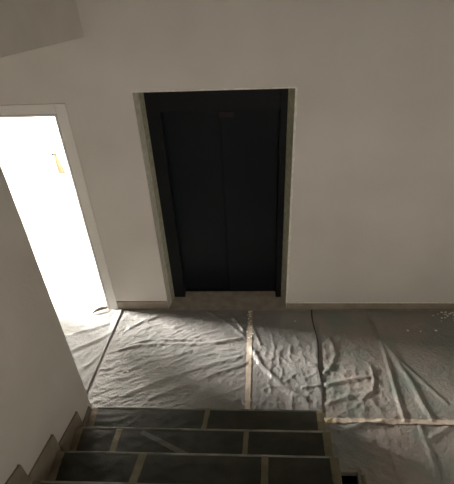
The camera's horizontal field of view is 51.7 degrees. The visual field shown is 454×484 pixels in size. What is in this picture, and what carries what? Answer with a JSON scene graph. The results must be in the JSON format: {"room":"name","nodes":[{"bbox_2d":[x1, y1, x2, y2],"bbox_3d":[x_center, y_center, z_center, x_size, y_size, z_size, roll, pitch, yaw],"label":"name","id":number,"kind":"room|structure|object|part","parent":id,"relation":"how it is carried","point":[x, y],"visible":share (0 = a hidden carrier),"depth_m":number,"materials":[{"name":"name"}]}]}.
{"room":"stairwell landing","nodes":[
{"label":"stairwell landing","id":0,"kind":"room"},
{"bbox_2d":[0,0,83,57],"bbox_3d":[-1.233,-1.562,1.167,0.340,2.681,2.800,0,37,4],"label":"ceiling","id":1,"kind":"structure","parent":0,"point":[25,25],"depth_m":2.40,"materials":[{"name":"paint"}]},
{"bbox_2d":[0,117,87,237],"bbox_3d":[-2.296,-1.115,4.884,2.850,2.600,0.100,0,37,4],"label":"window","id":2,"kind":"structure","parent":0,"point":[45,199],"depth_m":5.13,"materials":[{"name":"white glass"}]},
{"bbox_3d":[-1.851,-0.920,4.926,0.044,0.012,0.030,0,37,4],"label":"wall hook","id":3,"kind":"object","parent":2,"relation":"attached to","visible":0},
{"bbox_2d":[54,154,64,173],"bbox_3d":[-1.792,-0.834,4.999,0.076,0.240,0.008,0,37,4],"label":"tape strip","id":4,"kind":"object","parent":3,"relation":"hanging from","point":[59,167],"visible":1,"depth_m":5.01,"materials":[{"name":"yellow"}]},
{"bbox_2d":[0,165,91,483],"bbox_3d":[-1.323,0.456,0.607,0.200,5.200,3.754,0,37,4],"label":"wall","id":5,"kind":"structure","parent":0,"point":[42,388],"depth_m":2.57,"materials":[{"name":"paint"}]},
{"bbox_2d":[0,0,453,308],"bbox_3d":[-0.085,-1.458,3.028,5.900,5.200,0.130,0,37,4],"label":"wall","id":6,"kind":"structure","parent":0,"point":[372,220],"depth_m":3.33,"materials":[{"name":"white paint"}]},
{"bbox_2d":[0,103,117,308],"bbox_3d":[-1.713,-0.201,4.072,1.204,2.080,0.146,0,37,4],"label":"door frame","id":7,"kind":"structure","parent":6,"relation":"in","point":[57,110],"depth_m":3.68,"materials":[{"name":"white"}]},
{"bbox_2d":[92,307,108,313],"bbox_3d":[-1.231,0.648,4.569,0.208,0.035,0.024,-19,40,-20],"label":"flap","id":8,"kind":"object","parent":7,"relation":"attached to","point":[100,308],"visible":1,"depth_m":4.56,"materials":[{"name":"white plastic"}]},
{"bbox_2d":[117,301,167,308],"bbox_3d":[-0.826,0.616,4.568,0.494,0.096,0.012,0,37,4],"label":"baseboard","id":9,"kind":"structure","parent":6,"relation":"attached to","point":[121,304],"depth_m":4.56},
{"bbox_2d":[132,92,174,307],"bbox_3d":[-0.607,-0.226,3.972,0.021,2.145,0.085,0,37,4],"label":"trim","id":10,"kind":"structure","parent":6,"relation":"attached to","point":[135,95],"depth_m":3.83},
{"bbox_2d":[132,87,295,92],"bbox_3d":[-0.097,-1.062,3.254,1.142,0.014,0.013,0,37,4],"label":"trim","id":11,"kind":"structure","parent":6,"relation":"attached to","point":[257,87],"depth_m":3.25,"materials":[{"name":"paint"}]},
{"bbox_2d":[143,88,287,296],"bbox_3d":[-0.040,-0.344,4.086,1.180,2.145,0.140,0,37,4],"label":"elevator","id":12,"kind":"object","parent":6,"relation":"attached to","point":[219,156],"visible":0.77,"depth_m":3.98,"materials":[{"name":"metal"}]},
{"bbox_3d":[-0.518,-0.332,4.104,0.107,2.145,0.110,0,37,4],"label":"frame post","id":13,"kind":"part","parent":12,"relation":"part of","materials":[{"name":"metal"}]},
{"bbox_3d":[-0.240,-0.295,4.195,0.468,1.928,0.025,0,37,4],"label":"door panel","id":14,"kind":"part","parent":12,"relation":"part of","materials":[{"name":"black metal"}]},
{"bbox_3d":[-0.005,-0.982,3.611,0.120,0.040,0.004,0,37,4],"label":"label plate","id":15,"kind":"part","parent":12,"relation":"part of","materials":[{"name":"black metal"}]},
{"bbox_3d":[0.038,0.479,4.763,0.940,0.010,0.058,0,37,4],"label":"sill","id":16,"kind":"part","parent":12,"relation":"part of","materials":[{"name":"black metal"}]},
{"bbox_3d":[0.226,-0.284,4.147,0.478,1.928,0.019,0,37,4],"label":"door panel","id":17,"kind":"part","parent":12,"relation":"part of","materials":[{"name":"black metal"}]},
{"bbox_3d":[0.470,-0.339,4.042,0.060,2.145,0.110,0,37,4],"label":"frame post","id":18,"kind":"part","parent":12,"relation":"part of","materials":[{"name":"metal"}]},
{"bbox_2d":[281,88,297,307],"bbox_3d":[0.504,-0.257,3.932,0.040,2.145,0.158,0,37,4],"label":"trim","id":19,"kind":"structure","parent":6,"relation":"attached to","point":[291,91],"depth_m":3.80,"materials":[{"name":"white paint"}]},
{"bbox_2d":[286,303,453,308],"bbox_3d":[1.695,0.604,4.416,2.252,0.079,0.012,0,37,4],"label":"baseboard","id":20,"kind":"structure","parent":6,"relation":"attached to","point":[289,305],"depth_m":4.43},
{"bbox_2d":[287,302,453,302],"bbox_3d":[1.690,0.570,4.391,2.238,0.006,0.011,0,37,4],"label":"trim","id":21,"kind":"structure","parent":6,"relation":"attached to","point":[287,302],"depth_m":4.41,"materials":[{"name":"paint"}]},
{"bbox_2d":[28,237,453,483],"bbox_3d":[-0.454,1.784,3.135,6.700,0.050,6.230,0,37,4],"label":"floor","id":22,"kind":"structure","parent":0,"point":[193,300],"depth_m":4.68,"materials":[{"name":"stone"}]},
{"bbox_2d":[39,267,121,390],"bbox_3d":[-1.899,0.820,4.434,1.730,0.025,1.815,0,37,4],"label":"plastic sheet","id":23,"kind":"object","parent":22,"relation":"on","point":[75,293],"visible":0.45,"depth_m":4.58,"materials":[{"name":"white plastic"}]},
{"bbox_2d":[87,309,247,408],"bbox_3d":[-0.475,1.008,4.082,1.335,0.027,1.169,0,37,4],"label":"plastic sheet","id":24,"kind":"object","parent":22,"relation":"on","point":[172,358],"visible":0.92,"depth_m":4.05,"materials":[{"name":"white plastic"}]},
{"bbox_2d":[245,311,252,408],"bbox_3d":[0.189,1.006,4.035,0.051,0.021,1.160,0,37,4],"label":"tape","id":25,"kind":"object","parent":24,"relation":"on","point":[249,328],"visible":0.93,"depth_m":4.00,"materials":[{"name":"beige paper"}]},
{"bbox_2d":[5,406,339,483],"bbox_3d":[0.749,1.838,1.533,3.795,1.700,3.725,0,37,4],"label":"staircase","id":26,"kind":"structure","parent":22,"relation":"on","point":[40,471],"depth_m":2.79,"materials":[{"name":"concrete"}]},
{"bbox_2d":[32,480,161,483],"bbox_3d":[-0.215,1.459,2.505,1.731,0.181,0.260,0,37,4],"label":"stair cover","id":27,"kind":"structure","parent":26,"relation":"on","point":[41,481],"depth_m":2.58,"materials":[{"name":"plastic"}]},
{"bbox_2d":[47,451,341,483],"bbox_3d":[-0.196,1.434,2.816,1.731,0.184,0.268,0,37,4],"label":"stair cover","id":28,"kind":"structure","parent":26,"relation":"on","point":[88,466],"depth_m":2.79,"materials":[{"name":"plastic"}]},
{"bbox_2d":[69,427,333,456],"bbox_3d":[-0.177,1.407,3.129,1.730,0.185,0.268,0,37,4],"label":"stair cover","id":29,"kind":"structure","parent":26,"relation":"on","point":[109,439],"depth_m":3.11,"materials":[{"name":"plastic"}]},
{"bbox_2d":[86,407,325,431],"bbox_3d":[-0.158,1.383,3.442,1.730,0.182,0.266,0,37,4],"label":"stair cover","id":30,"kind":"structure","parent":26,"relation":"on","point":[137,417],"depth_m":3.42,"materials":[{"name":"plastic"}]},
{"bbox_2d":[250,310,321,410],"bbox_3d":[0.495,1.002,4.021,0.609,0.027,1.163,0,37,4],"label":"plastic sheet","id":31,"kind":"object","parent":22,"relation":"on","point":[285,373],"visible":0.94,"depth_m":4.00,"materials":[{"name":"white plastic"}]},
{"bbox_2d":[312,310,453,419],"bbox_3d":[1.764,0.989,3.940,2.022,0.040,1.168,0,37,4],"label":"plastic sheet","id":32,"kind":"object","parent":22,"relation":"on","point":[371,366],"visible":0.99,"depth_m":3.94,"materials":[{"name":"white plastic"}]},
{"bbox_2d":[324,417,453,424],"bbox_3d":[1.698,1.338,3.483,1.940,0.025,0.056,0,37,4],"label":"tape","id":33,"kind":"object","parent":32,"relation":"on","point":[347,419],"visible":0.97,"depth_m":3.51,"materials":[{"name":"beige paper"}]},
{"bbox_2d":[325,422,453,483],"bbox_3d":[1.703,1.776,2.917,2.028,0.030,1.388,0,37,4],"label":"plastic sheet","id":34,"kind":"object","parent":22,"relation":"on","point":[383,453],"visible":0.97,"depth_m":3.34,"materials":[{"name":"grey plastic"}]},
{"bbox_2d":[360,475,366,483],"bbox_3d":[0.900,1.887,2.835,0.038,0.012,0.950,0,37,4],"label":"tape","id":35,"kind":"object","parent":34,"relation":"on","point":[362,477],"visible":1,"depth_m":3.19,"materials":[{"name":"beige paper"}]}
]}

